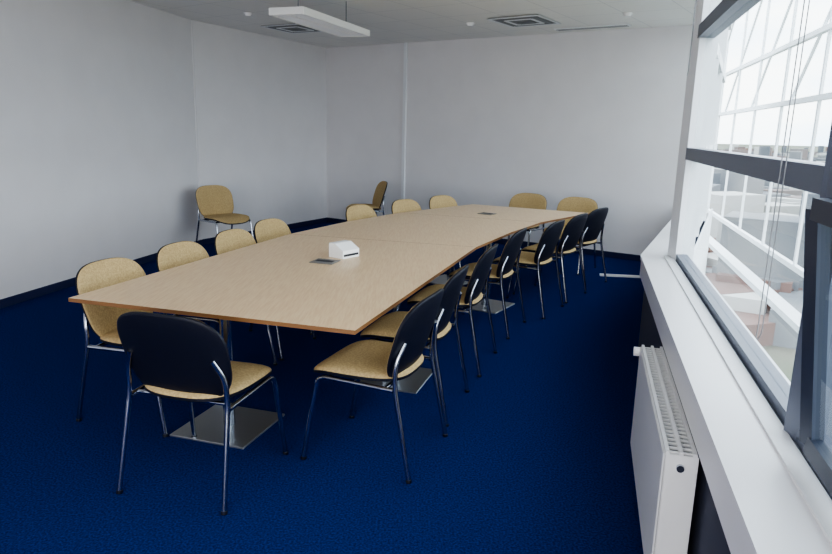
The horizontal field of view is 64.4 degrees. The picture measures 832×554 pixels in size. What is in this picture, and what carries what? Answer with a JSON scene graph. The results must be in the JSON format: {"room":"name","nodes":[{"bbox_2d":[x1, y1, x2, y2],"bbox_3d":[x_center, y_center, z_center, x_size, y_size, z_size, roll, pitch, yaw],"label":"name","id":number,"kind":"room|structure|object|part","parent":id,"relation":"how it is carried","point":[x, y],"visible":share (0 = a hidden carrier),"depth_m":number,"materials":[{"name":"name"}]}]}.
{"room":"conference room","nodes":[
{"label":"conference room","id":0,"kind":"room"},
{"bbox_2d":[0,0,200,298],"bbox_3d":[-3.920,-0.614,2.958,0.100,2.770,11.192,4,13,11],"label":"wall","id":1,"kind":"structure","parent":0,"point":[98,145],"depth_m":6.38,"materials":[{"name":"paint"}]},
{"bbox_2d":[0,239,202,308],"bbox_3d":[-3.897,0.705,3.238,0.014,0.075,11.192,4,13,11],"label":"baseboard","id":2,"kind":"structure","parent":1,"relation":"attached to","point":[22,297],"depth_m":5.93,"materials":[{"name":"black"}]},
{"bbox_2d":[191,20,201,239],"bbox_3d":[-2.754,-1.803,8.291,0.008,2.695,0.020,4,13,11],"label":"trim","id":3,"kind":"structure","parent":1,"relation":"attached to","point":[191,20],"depth_m":8.24,"materials":[{"name":"paint"}]},
{"bbox_2d":[192,20,326,238],"bbox_3d":[-2.149,-2.027,9.547,0.100,2.770,2.804,8,14,27],"label":"wall","id":4,"kind":"structure","parent":0,"point":[261,102],"depth_m":9.34,"materials":[{"name":"paint"}]},
{"bbox_2d":[203,218,326,244],"bbox_3d":[-2.132,-0.705,9.812,0.014,0.075,2.804,8,14,27],"label":"baseboard","id":5,"kind":"structure","parent":4,"relation":"attached to","point":[322,220],"depth_m":10.35,"materials":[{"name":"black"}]},
{"bbox_2d":[0,222,643,553],"bbox_3d":[-1.272,0.748,3.791,6.257,0.120,14.135,6,13,18],"label":"floor","id":6,"kind":"structure","parent":0,"point":[536,458],"depth_m":3.21,"materials":[{"name":"blue carpet"}]},
{"bbox_2d":[75,257,203,437],"bbox_3d":[-1.423,0.330,3.518,0.564,0.812,0.527,5,13,16],"label":"chair","id":7,"kind":"object","parent":6,"relation":"on","point":[102,320],"visible":0.41,"depth_m":3.40,"materials":[{"name":"fabric"}]},
{"bbox_2d":[116,312,288,515],"bbox_3d":[-0.926,0.483,2.879,0.527,0.812,0.564,5,13,15],"label":"chair","id":8,"kind":"object","parent":6,"relation":"on","point":[174,357],"visible":1,"depth_m":2.64,"materials":[{"name":"plastic"}]},
{"bbox_2d":[156,241,277,365],"bbox_3d":[-1.241,0.209,4.082,0.564,0.812,0.527,5,13,16],"label":"chair","id":9,"kind":"object","parent":6,"relation":"on","point":[172,255],"visible":0.12,"depth_m":4.07,"materials":[{"name":"fabric"}]},
{"bbox_2d":[195,185,253,242],"bbox_3d":[-2.327,-0.687,8.010,0.564,0.812,0.527,12,16,40],"label":"chair","id":10,"kind":"object","parent":6,"relation":"on","point":[214,202],"visible":0.96,"depth_m":8.02,"materials":[{"name":"fabric"}]},
{"bbox_2d":[214,229,315,360],"bbox_3d":[-1.072,0.090,4.642,0.564,0.812,0.527,5,13,16],"label":"chair","id":11,"kind":"object","parent":6,"relation":"on","point":[225,241],"visible":0.16,"depth_m":4.60,"materials":[{"name":"fabric"}]},
{"bbox_2d":[249,218,311,334],"bbox_3d":[-0.943,-0.034,5.214,0.564,0.812,0.527,6,13,19],"label":"chair","id":12,"kind":"object","parent":6,"relation":"on","point":[271,228],"visible":0.12,"depth_m":5.21,"materials":[{"name":"fabric"}]},
{"bbox_2d":[68,204,588,449],"bbox_3d":[-0.039,0.051,5.115,1.706,0.731,5.026,7,14,25],"label":"conference table","id":13,"kind":"object","parent":6,"relation":"on","point":[274,282],"visible":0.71,"depth_m":3.60,"materials":[{"name":"brown wood"}]},
{"bbox_2d":[309,258,340,264],"bbox_3d":[-0.553,-0.095,4.007,0.150,0.008,0.130,5,13,16],"label":"box","id":14,"kind":"object","parent":13,"relation":"on","point":[319,260],"visible":1,"depth_m":3.99,"materials":[{"name":"grey"}]},
{"bbox_2d":[329,240,358,258],"bbox_3d":[-0.455,-0.174,4.183,0.122,0.090,0.150,11,15,36],"label":"tissue box","id":15,"kind":"object","parent":13,"relation":"on","point":[344,249],"visible":1,"depth_m":4.14,"materials":[{"name":"white plastic"}]},
{"bbox_2d":[477,212,496,214],"bbox_3d":[0.708,-0.632,6.575,0.150,0.008,0.130,10,15,33],"label":"box","id":16,"kind":"object","parent":13,"relation":"on","point":[484,213],"visible":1,"depth_m":6.56,"materials":[{"name":"grey metal"}]},
{"bbox_2d":[345,204,376,221],"bbox_3d":[-0.353,-0.264,6.322,0.564,0.812,0.527,9,14,29],"label":"chair","id":17,"kind":"object","parent":6,"relation":"on","point":[354,212],"visible":0.08,"depth_m":6.36,"materials":[{"name":"fabric"}]},
{"bbox_2d":[346,181,387,214],"bbox_3d":[-0.706,-0.956,9.411,0.564,0.812,0.527,-2,13,-17],"label":"chair","id":18,"kind":"object","parent":6,"relation":"on","point":[380,190],"visible":0.61,"depth_m":9.38,"materials":[{"name":"fabric"}]},
{"bbox_2d":[301,288,447,483],"bbox_3d":[-0.179,0.441,3.155,0.564,0.812,0.527,6,13,21],"label":"chair","id":19,"kind":"object","parent":6,"relation":"on","point":[369,360],"visible":1,"depth_m":2.98,"materials":[{"name":"fabric"}]},
{"bbox_2d":[350,264,469,426],"bbox_3d":[-0.011,0.322,3.713,0.564,0.812,0.527,5,13,16],"label":"chair","id":20,"kind":"object","parent":6,"relation":"on","point":[386,327],"visible":0.7,"depth_m":3.54,"materials":[{"name":"plastic"}]},
{"bbox_2d":[391,199,454,285],"bbox_3d":[0.060,-0.386,6.922,0.564,0.812,0.527,11,15,36],"label":"chair","id":21,"kind":"object","parent":6,"relation":"on","point":[402,205],"visible":0.12,"depth_m":6.99,"materials":[{"name":"fabric"}]},
{"bbox_2d":[429,195,460,267],"bbox_3d":[0.461,-0.492,7.447,0.564,0.812,0.527,12,16,40],"label":"chair","id":22,"kind":"object","parent":6,"relation":"on","point":[439,201],"visible":0.09,"depth_m":7.51,"materials":[{"name":"fabric"}]},
{"bbox_2d":[407,244,497,376],"bbox_3d":[0.240,0.169,4.433,0.564,0.812,0.527,5,13,18],"label":"chair","id":23,"kind":"object","parent":6,"relation":"on","point":[471,295],"visible":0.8,"depth_m":4.22,"materials":[{"name":"plastic"}]},
{"bbox_2d":[449,228,526,338],"bbox_3d":[0.561,-0.001,5.239,0.564,0.812,0.527,7,14,22],"label":"chair","id":24,"kind":"object","parent":6,"relation":"on","point":[512,249],"visible":0.73,"depth_m":5.01,"materials":[{"name":"plastic"}]},
{"bbox_2d":[490,193,546,266],"bbox_3d":[1.246,-0.588,7.969,0.527,0.812,0.564,10,15,34],"label":"chair","id":25,"kind":"object","parent":6,"relation":"on","point":[521,200],"visible":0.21,"depth_m":8.06,"materials":[{"name":"fabric"}]},
{"bbox_2d":[484,220,564,318],"bbox_3d":[0.979,-0.118,5.812,0.564,0.812,0.527,9,14,29],"label":"chair","id":26,"kind":"object","parent":6,"relation":"on","point":[550,239],"visible":0.86,"depth_m":5.60,"materials":[{"name":"plastic"}]},
{"bbox_2d":[512,213,587,302],"bbox_3d":[1.317,-0.231,6.360,0.564,0.812,0.527,10,15,33],"label":"chair","id":27,"kind":"object","parent":6,"relation":"on","point":[573,230],"visible":0.72,"depth_m":6.14,"materials":[{"name":"plastic"}]},
{"bbox_2d":[542,197,597,274],"bbox_3d":[1.764,-0.498,7.618,0.527,0.812,0.564,10,15,34],"label":"chair","id":28,"kind":"object","parent":6,"relation":"on","point":[572,204],"visible":0.25,"depth_m":7.73,"materials":[{"name":"fabric"}]},
{"bbox_2d":[537,207,608,289],"bbox_3d":[1.669,-0.347,6.925,0.564,0.812,0.527,11,16,38],"label":"chair","id":29,"kind":"object","parent":6,"relation":"on","point":[594,224],"visible":0.59,"depth_m":6.71,"materials":[{"name":"plastic"}]},
{"bbox_2d":[600,273,639,277],"bbox_3d":[2.331,-0.010,7.292,0.584,0.020,0.050,3,13,7],"label":"cable cover","id":30,"kind":"object","parent":6,"relation":"on","point":[608,275],"visible":0.64,"depth_m":7.28,"materials":[{"name":"white plastic"}]},
{"bbox_2d":[630,345,698,553],"bbox_3d":[0.950,0.703,2.648,0.128,0.570,1.179,5,13,14],"label":"radiator","id":31,"kind":"object","parent":6,"relation":"on","point":[665,459],"visible":1,"depth_m":2.25,"materials":[{"name":"white metal"}]},
{"bbox_2d":[131,0,734,47],"bbox_3d":[-1.201,-2.087,3.164,6.257,0.150,14.135,6,13,18],"label":"ceiling","id":32,"kind":"structure","parent":0,"point":[388,21],"depth_m":7.25,"materials":[{"name":"paint"}]},
{"bbox_2d":[244,12,252,16],"bbox_3d":[-1.887,-2.952,7.428,0.100,0.035,0.100,1,12,0],"label":"smoke detector","id":33,"kind":"object","parent":32,"relation":"attached to","point":[247,14],"visible":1,"depth_m":7.40,"materials":[{"name":"white plastic"}]},
{"bbox_2d":[260,23,320,33],"bbox_3d":[-1.541,-3.166,8.424,0.635,0.022,0.635,8,14,28],"label":"ceiling vent","id":34,"kind":"object","parent":32,"relation":"in","point":[294,28],"visible":0.85,"depth_m":8.37,"materials":[{"name":"white metal"}]},
{"bbox_2d":[269,0,369,36],"bbox_3d":[-0.867,-2.517,6.208,0.342,0.310,1.362,6,13,20],"label":"ceiling light","id":35,"kind":"object","parent":32,"relation":"hanging from","point":[301,15],"depth_m":6.03,"materials":[{"name":"white metal"}]},
{"bbox_2d":[466,22,473,26],"bbox_3d":[0.634,-2.956,7.731,0.100,0.035,0.100,1,12,0],"label":"smoke detector","id":36,"kind":"object","parent":32,"relation":"attached to","point":[469,24],"visible":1,"depth_m":7.70,"materials":[{"name":"white plastic"}]},
{"bbox_2d":[487,14,560,27],"bbox_3d":[1.222,-2.881,7.447,0.635,0.022,0.635,10,15,33],"label":"ceiling vent","id":37,"kind":"object","parent":32,"relation":"in","point":[527,20],"visible":1,"depth_m":7.38,"materials":[{"name":"white metal"}]},
{"bbox_2d":[554,24,631,30],"bbox_3d":[2.074,-2.942,7.787,0.900,0.014,0.120,10,15,33],"label":"ceiling vent","id":38,"kind":"object","parent":32,"relation":"in","point":[617,25],"visible":1,"depth_m":7.74,"materials":[{"name":"white metal"}]},
{"bbox_2d":[623,12,632,16],"bbox_3d":[2.199,-2.725,6.862,0.100,0.035,0.100,1,12,0],"label":"smoke detector","id":39,"kind":"object","parent":32,"relation":"attached to","point":[626,14],"visible":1,"depth_m":6.83,"materials":[{"name":"white plastic"}]},
{"bbox_2d":[326,25,728,254],"bbox_3d":[1.003,-1.872,9.200,5.854,2.770,0.100,10,15,33],"label":"wall","id":40,"kind":"structure","parent":0,"point":[595,115],"depth_m":8.82,"materials":[{"name":"paint"}]},
{"bbox_2d":[401,42,407,198],"bbox_3d":[-0.179,-2.091,9.886,0.050,2.695,0.030,10,15,33],"label":"trim","id":41,"kind":"structure","parent":40,"relation":"attached to","point":[406,43],"depth_m":9.82,"materials":[{"name":"white"}]},
{"bbox_2d":[327,217,640,260],"bbox_3d":[0.939,-0.547,9.445,5.854,0.075,0.014,10,15,33],"label":"baseboard","id":42,"kind":"structure","parent":40,"relation":"attached to","point":[625,256],"depth_m":8.53,"materials":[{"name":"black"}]},
{"bbox_2d":[675,209,712,276],"bbox_3d":[2.522,-0.073,6.221,0.290,0.820,3.668,7,14,25],"label":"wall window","id":43,"kind":"structure","parent":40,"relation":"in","point":[701,242],"depth_m":6.31,"materials":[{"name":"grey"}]},
{"bbox_2d":[696,25,731,236],"bbox_3d":[2.616,-1.467,5.884,0.114,2.050,3.668,7,14,25],"label":"window","id":44,"kind":"structure","parent":43,"relation":"attached to","point":[720,74],"depth_m":6.21,"materials":[{"name":"white"}]},
{"bbox_2d":[637,260,831,553],"bbox_3d":[0.810,0.991,1.214,0.290,0.820,7.147,5,13,14],"label":"wall window","id":45,"kind":"structure","parent":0,"point":[707,536],"depth_m":2.13,"materials":[{"name":"grey"}]},
{"bbox_2d":[640,220,831,553],"bbox_3d":[1.325,0.283,2.882,0.670,0.148,10.855,5,13,18],"label":"window sill","id":46,"kind":"structure","parent":45,"relation":"attached to","point":[768,499],"depth_m":1.84,"materials":[{"name":"white"}]},
{"bbox_2d":[668,0,831,496],"bbox_3d":[0.883,-0.410,0.912,0.235,2.050,7.258,5,13,14],"label":"window","id":47,"kind":"structure","parent":45,"relation":"attached to","point":[712,17],"depth_m":2.16,"materials":[{"name":"grey"}]},
{"bbox_2d":[687,0,696,74],"bbox_3d":[1.711,-1.647,4.042,0.040,0.797,0.060,5,13,14],"label":"chain","id":48,"kind":"object","parent":47,"relation":"hanging from","point":[696,0],"visible":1,"depth_m":4.08,"materials":[{"name":"grey"}]},
{"bbox_2d":[756,0,809,339],"bbox_3d":[1.077,-0.674,1.841,0.040,1.777,0.060,5,13,14],"label":"chain","id":49,"kind":"object","parent":47,"relation":"hanging from","point":[804,0],"visible":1,"depth_m":1.92,"materials":[{"name":"grey"}]},
{"bbox_3d":[0.815,0.223,1.099,0.106,0.620,1.006,5,13,14],"label":"tilted window sash","id":50,"kind":"part","parent":47,"relation":"part of","materials":[{"name":"grey metal"}]},
{"label":"outside","id":51,"kind":"structure","parent":0,"visible":0},
{"bbox_2d":[717,144,827,381],"bbox_3d":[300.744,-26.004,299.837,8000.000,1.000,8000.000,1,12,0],"label":"ground","id":52,"kind":"structure","parent":51,"point":[783,357],"depth_m":100.74,"materials":[{"name":"grey concrete"}]},
{"bbox_2d":[705,144,826,348],"bbox_3d":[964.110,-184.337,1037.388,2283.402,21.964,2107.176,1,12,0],"label":"city buildings","id":53,"kind":"structure","parent":52,"relation":"on","point":[744,301],"depth_m":119.06,"materials":[{"name":"grey"}]},
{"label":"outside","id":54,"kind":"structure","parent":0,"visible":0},
{"bbox_2d":[707,0,831,332],"bbox_3d":[3.244,-1.590,6.489,1.050,3.350,15.408,5,13,14],"label":"frame","id":55,"kind":"object","parent":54,"point":[775,301],"visible":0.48,"depth_m":7.06,"materials":[{"name":"white metal"}]}
]}

